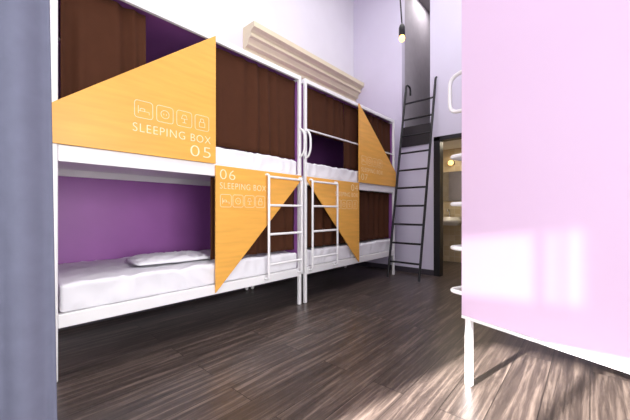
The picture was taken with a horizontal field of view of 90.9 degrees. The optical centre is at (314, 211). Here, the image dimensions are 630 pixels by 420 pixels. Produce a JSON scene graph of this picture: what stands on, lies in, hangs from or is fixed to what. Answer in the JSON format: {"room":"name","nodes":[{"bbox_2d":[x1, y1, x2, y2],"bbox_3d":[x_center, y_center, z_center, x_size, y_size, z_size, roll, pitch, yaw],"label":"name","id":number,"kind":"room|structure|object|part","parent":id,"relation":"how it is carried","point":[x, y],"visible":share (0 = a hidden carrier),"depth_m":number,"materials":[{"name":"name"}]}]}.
{"room":"dormitory","nodes":[
{"label":"dormitory","id":0,"kind":"room"},
{"bbox_2d":[139,0,353,76],"bbox_3d":[-1.240,-1.435,3.439,0.100,4.750,5.900,0,0,42],"label":"wall","id":1,"kind":"structure","parent":0,"point":[323,28],"depth_m":4.33,"materials":[{"name":"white paint"}]},
{"bbox_2d":[58,264,353,330],"bbox_3d":[-1.204,0.900,3.394,0.015,0.080,5.680,0,0,42],"label":"baseboard","id":2,"kind":"structure","parent":1,"relation":"attached to","point":[351,264],"depth_m":3.13,"materials":[{"name":"paint"}]},
{"bbox_2d":[243,21,363,101],"bbox_3d":[-0.012,-2.070,4.581,0.220,0.340,2.358,0,0,42],"label":"trim","id":3,"kind":"structure","parent":1,"relation":"attached to","point":[258,40],"depth_m":4.27,"materials":[{"name":"paint"}]},
{"bbox_2d":[57,261,629,419],"bbox_3d":[1.470,0.990,2.305,5.660,0.100,7.800,0,0,42],"label":"floor","id":4,"kind":"structure","parent":0,"point":[365,343],"depth_m":1.95,"materials":[{"name":"brown wood"}]},
{"bbox_2d":[50,0,305,381],"bbox_3d":[-1.108,-0.220,2.701,1.006,2.320,1.960,0,0,42],"label":"bunk bed","id":5,"kind":"object","parent":4,"relation":"on","point":[112,204],"visible":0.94,"depth_m":2.42,"materials":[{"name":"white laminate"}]},
{"bbox_3d":[-1.437,-0.220,1.706,0.034,2.320,0.034,0,0,42],"label":"post","id":6,"kind":"part","parent":5,"relation":"part of","materials":[{"name":"white metal"}]},
{"bbox_2d":[60,0,145,98],"bbox_3d":[-1.297,-0.931,1.930,0.043,0.793,0.457,0,0,42],"label":"curtain","id":7,"kind":"object","parent":5,"relation":"hanging from","point":[101,40],"visible":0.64,"depth_m":1.89,"materials":[{"name":"brown fabric"}]},
{"bbox_3d":[-1.102,-0.872,2.044,0.015,0.994,0.985,0,0,42],"label":"privacy panel","id":8,"kind":"part","parent":5,"relation":"part of","materials":[{"name":"orange wood"}]},
{"bbox_3d":[-1.461,-0.329,3.014,0.028,0.093,1.892,0,0,42],"label":"deck rail","id":9,"kind":"part","parent":5,"relation":"part of","materials":[{"name":"white metal"}]},
{"bbox_3d":[-1.479,-0.367,3.030,0.013,2.025,1.960,0,0,42],"label":"panel","id":10,"kind":"part","parent":5,"relation":"part of","materials":[{"name":"purple laminate"}]},
{"bbox_3d":[-1.130,-1.358,2.720,0.852,0.016,1.892,0,0,42],"label":"roof panel","id":11,"kind":"part","parent":5,"relation":"part of","materials":[{"name":"purple laminate"}]},
{"bbox_3d":[-0.798,-0.329,2.426,0.028,0.093,1.892,0,0,42],"label":"deck rail","id":12,"kind":"part","parent":5,"relation":"part of","materials":[{"name":"white metal"}]},
{"bbox_2d":[58,249,296,312],"bbox_3d":[-1.131,0.482,2.721,0.893,0.173,1.872,0,0,42],"label":"mattress","id":13,"kind":"object","parent":5,"relation":"on","point":[83,284],"visible":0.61,"depth_m":2.15,"materials":[{"name":"white fabric"}]},
{"bbox_2d":[126,251,209,265],"bbox_3d":[-1.185,0.362,2.522,0.580,0.065,0.403,0,0,-42],"label":"pillow","id":14,"kind":"object","parent":13,"relation":"on","point":[180,256],"visible":1,"depth_m":2.39,"materials":[{"name":"white fabric"}]},
{"bbox_2d":[61,144,295,173],"bbox_3d":[-1.131,-0.453,2.721,0.893,0.154,1.872,0,0,42],"label":"mattress","id":15,"kind":"object","parent":5,"relation":"on","point":[228,157],"visible":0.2,"depth_m":2.71,"materials":[{"name":"white fabric"}]},
{"bbox_3d":[-0.798,0.608,2.426,0.028,0.075,1.892,0,0,42],"label":"rail","id":16,"kind":"part","parent":5,"relation":"part of","materials":[{"name":"white metal"}]},
{"bbox_3d":[-0.798,-1.356,2.426,0.028,0.042,1.892,0,0,42],"label":"rail","id":17,"kind":"part","parent":5,"relation":"part of","materials":[{"name":"white metal"}]},
{"bbox_2d":[210,177,293,259],"bbox_3d":[-0.519,0.051,2.809,0.042,0.659,0.935,0,0,42],"label":"curtain","id":18,"kind":"object","parent":5,"relation":"hanging from","point":[283,220],"visible":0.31,"depth_m":2.95,"materials":[{"name":"brown fabric"}]},
{"bbox_2d":[216,47,294,158],"bbox_3d":[-0.519,-0.931,2.808,0.042,0.793,0.937,0,0,42],"label":"curtain","id":19,"kind":"object","parent":5,"relation":"hanging from","point":[255,105],"visible":0.94,"depth_m":2.77,"materials":[{"name":"brown fabric"}]},
{"bbox_3d":[-0.458,0.132,2.769,0.015,0.994,0.955,0,0,42],"label":"privacy panel","id":20,"kind":"part","parent":5,"relation":"part of","materials":[{"name":"orange wood"}]},
{"bbox_3d":[-0.425,0.133,2.770,0.066,0.958,0.023,0,0,42],"label":"ladder rail","id":21,"kind":"part","parent":5,"relation":"part of","materials":[{"name":"white metal"}]},
{"bbox_3d":[-0.491,-0.853,3.439,0.852,0.949,0.012,0,0,42],"label":"panel","id":22,"kind":"part","parent":5,"relation":"part of","materials":[{"name":"brown fabric"}]},
{"bbox_3d":[-0.491,0.144,3.439,0.852,0.846,0.012,0,0,42],"label":"panel","id":23,"kind":"part","parent":5,"relation":"part of","materials":[{"name":"brown fabric"}]},
{"bbox_3d":[-0.159,-0.220,3.146,0.034,2.320,0.034,0,0,42],"label":"post","id":24,"kind":"part","parent":5,"relation":"part of","materials":[{"name":"white metal"}]},
{"bbox_3d":[-0.147,0.133,3.084,0.066,0.958,0.023,0,0,42],"label":"ladder rail","id":25,"kind":"part","parent":5,"relation":"part of","materials":[{"name":"white metal"}]},
{"bbox_3d":[-0.122,-0.700,3.112,0.078,0.301,0.024,0,0,42],"label":"grab handle","id":26,"kind":"part","parent":5,"relation":"part of","materials":[{"name":"white metal"}]},
{"bbox_2d":[251,78,395,302],"bbox_3d":[0.226,-0.220,4.204,1.006,2.320,1.960,0,0,42],"label":"bunk bed","id":27,"kind":"object","parent":4,"relation":"on","point":[339,198],"visible":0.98,"depth_m":3.84,"materials":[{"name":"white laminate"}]},
{"bbox_3d":[-0.434,-0.853,3.504,0.852,0.949,0.012,0,0,42],"label":"panel","id":28,"kind":"part","parent":27,"relation":"part of","materials":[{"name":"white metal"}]},
{"bbox_3d":[-0.103,-0.220,3.209,0.034,2.320,0.034,0,0,42],"label":"post","id":29,"kind":"part","parent":27,"relation":"part of","materials":[{"name":"white metal"}]},
{"bbox_3d":[-0.065,-0.700,3.177,0.078,0.301,0.024,0,0,42],"label":"grab handle","id":30,"kind":"part","parent":27,"relation":"part of","materials":[{"name":"white metal"}]},
{"bbox_3d":[-0.041,0.133,3.204,0.066,0.958,0.023,0,0,42],"label":"ladder rail","id":31,"kind":"part","parent":27,"relation":"part of","materials":[{"name":"white metal"}]},
{"bbox_2d":[307,88,343,141],"bbox_3d":[0.111,-1.089,3.517,0.035,0.478,0.702,0,0,42],"label":"curtain","id":32,"kind":"object","parent":27,"relation":"hanging from","point":[324,113],"visible":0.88,"depth_m":3.51,"materials":[{"name":"brown fabric"}]},
{"bbox_3d":[-0.145,-0.367,4.534,0.013,2.025,1.960,0,0,42],"label":"panel","id":33,"kind":"part","parent":27,"relation":"part of","materials":[{"name":"purple paint"}]},
{"bbox_3d":[0.235,0.132,3.551,0.015,0.994,0.955,0,0,42],"label":"privacy panel","id":34,"kind":"part","parent":27,"relation":"part of","materials":[{"name":"orange wood"}]},
{"bbox_3d":[0.238,0.133,3.518,0.066,0.958,0.023,0,0,42],"label":"ladder rail","id":35,"kind":"part","parent":27,"relation":"part of","materials":[{"name":"white metal"}]},
{"bbox_2d":[307,186,388,247],"bbox_3d":[0.496,0.051,3.951,0.047,0.659,1.861,0,0,42],"label":"curtain","id":36,"kind":"object","parent":27,"relation":"hanging from","point":[373,206],"visible":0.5,"depth_m":4.09,"materials":[{"name":"brown fabric"}]},
{"bbox_3d":[0.204,-1.358,4.223,0.852,0.016,1.892,0,0,42],"label":"roof panel","id":37,"kind":"part","parent":27,"relation":"part of","materials":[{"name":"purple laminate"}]},
{"bbox_2d":[307,239,389,265],"bbox_3d":[0.203,0.482,4.224,0.893,0.173,1.872,0,0,42],"label":"mattress","id":38,"kind":"object","parent":27,"relation":"on","point":[366,247],"visible":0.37,"depth_m":3.75,"materials":[{"name":"white fabric"}]},
{"bbox_2d":[307,163,390,186],"bbox_3d":[0.203,-0.453,4.224,0.893,0.154,1.872,0,0,42],"label":"mattress","id":39,"kind":"object","parent":27,"relation":"on","point":[314,170],"visible":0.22,"depth_m":3.54,"materials":[{"name":"white fabric"}]},
{"bbox_3d":[0.536,-1.356,3.929,0.028,0.042,1.892,0,0,42],"label":"rail","id":40,"kind":"part","parent":27,"relation":"part of","materials":[{"name":"white metal"}]},
{"bbox_3d":[0.536,0.608,3.929,0.028,0.075,1.892,0,0,42],"label":"rail","id":41,"kind":"part","parent":27,"relation":"part of","materials":[{"name":"white metal"}]},
{"bbox_3d":[0.536,-0.329,3.929,0.028,0.093,1.892,0,0,42],"label":"deck rail","id":42,"kind":"part","parent":27,"relation":"part of","materials":[{"name":"white metal"}]},
{"bbox_2d":[343,104,389,170],"bbox_3d":[0.734,-0.931,4.220,0.042,0.793,1.183,0,0,42],"label":"curtain","id":43,"kind":"object","parent":27,"relation":"hanging from","point":[381,128],"visible":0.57,"depth_m":3.96,"materials":[{"name":"brown fabric"}]},
{"bbox_3d":[0.843,-0.853,4.943,0.852,0.949,0.012,0,0,42],"label":"panel","id":44,"kind":"part","parent":27,"relation":"part of","materials":[{"name":"purple laminate"}]},
{"bbox_3d":[0.879,-0.872,4.277,0.015,0.994,0.985,0,0,42],"label":"privacy panel","id":45,"kind":"part","parent":27,"relation":"part of","materials":[{"name":"orange wood"}]},
{"bbox_3d":[0.843,0.144,4.943,0.852,0.846,0.012,0,0,42],"label":"panel","id":46,"kind":"part","parent":27,"relation":"part of","materials":[{"name":"purple laminate"}]},
{"bbox_3d":[1.175,-0.220,4.650,0.034,2.320,0.034,0,0,42],"label":"post","id":47,"kind":"part","parent":27,"relation":"part of","materials":[{"name":"white metal"}]},
{"bbox_2d":[387,76,436,281],"bbox_3d":[1.450,-0.539,4.528,0.490,2.932,0.772,0,0,42],"label":"ladder","id":48,"kind":"object","parent":4,"relation":"on","point":[435,79],"visible":0.91,"depth_m":4.45,"materials":[{"name":"black metal"}]},
{"bbox_3d":[1.224,-0.468,4.616,0.034,2.791,0.603,0,0,42],"label":"ladder rail","id":49,"kind":"part","parent":48,"relation":"part of","materials":[{"name":"black metal"}]},
{"bbox_3d":[1.565,-0.468,4.313,0.034,2.791,0.603,0,0,42],"label":"ladder rail","id":50,"kind":"part","parent":48,"relation":"part of","materials":[{"name":"black metal"}]},
{"bbox_2d":[448,0,629,386],"bbox_3d":[1.858,-0.230,1.796,1.981,2.340,1.056,0,0,-29],"label":"bunk bed","id":51,"kind":"object","parent":4,"relation":"on","point":[545,155],"visible":1,"depth_m":1.32,"materials":[{"name":"purple laminate"}]},
{"bbox_3d":[0.800,-0.670,1.744,0.022,0.242,0.117,0,0,-29],"label":"grab handle","id":52,"kind":"part","parent":51,"relation":"part of","materials":[{"name":"white metal"}]},
{"bbox_3d":[0.836,-0.220,1.679,0.034,2.320,0.034,0,0,-29],"label":"post","id":53,"kind":"part","parent":51,"relation":"part of","materials":[{"name":"white metal"}]},
{"bbox_3d":[1.026,0.565,1.274,0.021,0.016,0.934,0,0,-29],"label":"panel trim","id":54,"kind":"part","parent":51,"relation":"part of","materials":[{"name":"white metal"}]},
{"bbox_2d":[354,0,461,269],"bbox_3d":[2.764,-1.435,3.764,5.460,4.750,0.100,0,0,42],"label":"wall","id":55,"kind":"structure","parent":0,"point":[379,54],"depth_m":4.87,"materials":[{"name":"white paint"}]},
{"bbox_2d":[354,262,433,275],"bbox_3d":[2.726,0.900,3.721,5.460,0.080,0.015,0,0,42],"label":"baseboard","id":56,"kind":"structure","parent":55,"relation":"attached to","point":[367,264],"depth_m":4.95,"materials":[{"name":"paint"}]},
{"bbox_2d":[402,123,430,147],"bbox_3d":[1.546,-1.175,4.764,0.460,0.310,0.019,0,0,42],"label":"trim","id":57,"kind":"structure","parent":55,"relation":"attached to","point":[422,139],"depth_m":4.74,"materials":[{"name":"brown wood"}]},
{"bbox_2d":[434,133,461,276],"bbox_3d":[2.115,-0.080,4.320,0.870,2.040,0.130,0,0,42],"label":"door frame","id":58,"kind":"structure","parent":55,"relation":"in","point":[438,141],"depth_m":4.53,"materials":[{"name":"black metal"}]},
{"bbox_2d":[405,0,429,126],"bbox_3d":[2.032,-2.610,5.349,0.610,2.600,1.300,0,0,42],"label":"wall","id":59,"kind":"structure","parent":0,"point":[417,18],"depth_m":5.37,"materials":[{"name":"grey paint"}]},
{"bbox_2d":[419,0,429,13],"bbox_3d":[2.014,-3.750,5.299,0.450,0.120,1.200,0,0,42],"label":"ceiling","id":60,"kind":"structure","parent":0,"point":[426,3],"depth_m":5.51,"materials":[{"name":"grey paint"}]},
{"bbox_2d":[443,148,461,262],"bbox_3d":[2.532,-0.125,5.039,2.200,2.130,1.500,0,0,42],"label":"wall","id":61,"kind":"structure","parent":0,"point":[452,235],"depth_m":5.86,"materials":[{"name":"beige tile"}]},
{"bbox_2d":[448,160,454,165],"bbox_3d":[2.549,-0.920,5.812,0.100,0.100,0.118,0,0,42],"label":"wall lamp","id":62,"kind":"object","parent":61,"relation":"attached to","point":[450,162],"visible":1,"depth_m":5.78,"materials":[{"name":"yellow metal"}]},
{"bbox_2d":[443,171,461,200],"bbox_3d":[2.558,-0.485,5.867,0.440,0.550,0.023,0,0,42],"label":"bathroom mirror","id":63,"kind":"object","parent":61,"relation":"attached to","point":[452,181],"visible":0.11,"depth_m":5.83,"materials":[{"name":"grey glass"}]},
{"bbox_2d":[443,209,461,225],"bbox_3d":[2.426,0.094,5.718,0.500,0.292,0.415,0,0,42],"label":"washbasin","id":64,"kind":"object","parent":61,"relation":"attached to","point":[452,221],"visible":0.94,"depth_m":5.51,"materials":[{"name":"white ceramic"}]},
{"bbox_2d":[443,217,461,225],"bbox_3d":[2.426,0.165,5.718,0.500,0.150,0.415,0,0,42],"label":"basin","id":65,"kind":"object","parent":64,"relation":"in","point":[452,221],"depth_m":5.50,"materials":[{"name":"white ceramic"}]},
{"bbox_2d":[443,139,461,149],"bbox_3d":[2.532,-1.200,5.039,2.200,0.018,1.500,0,0,42],"label":"ceiling","id":66,"kind":"structure","parent":0,"point":[453,144],"depth_m":5.47,"materials":[{"name":"beige paint"}]},
{"bbox_3d":[0.840,-3.860,1.594,5.660,0.100,5.900,0,0,42],"label":"ceiling","id":67,"kind":"structure","parent":0,"visible":0},
{"bbox_2d":[399,0,404,41],"bbox_3d":[0.841,-2.727,2.997,0.100,2.164,0.100,0,0,42],"label":"pendant lamp","id":68,"kind":"object","parent":67,"relation":"hanging from","point":[402,26],"visible":1,"depth_m":2.98,"materials":[{"name":"black metal"}]},
{"bbox_2d":[399,23,404,36],"bbox_3d":[0.841,-1.762,2.997,0.060,0.115,0.060,0,0,42],"label":"socket","id":69,"kind":"object","parent":68,"relation":"attached to","point":[402,27],"depth_m":2.97,"materials":[{"name":"black metal"}]},
{"bbox_3d":[0.841,-1.677,2.997,0.056,0.065,0.056,0,0,42],"label":"bulb","id":70,"kind":"part","parent":68,"relation":"part of","materials":[{"name":"glass"}]},
{"bbox_3d":[-1.085,-1.435,-0.575,5.460,4.750,0.100,0,0,42],"label":"wall","id":71,"kind":"structure","parent":0,"visible":0},
{"bbox_2d":[0,0,56,419],"bbox_3d":[-1.284,-0.293,0.541,1.310,2.427,0.122,0,0,-39],"label":"curtain","id":72,"kind":"object","parent":71,"relation":"hanging from","point":[28,373],"visible":1,"depth_m":0.87,"materials":[{"name":"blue fabric"}]}
]}

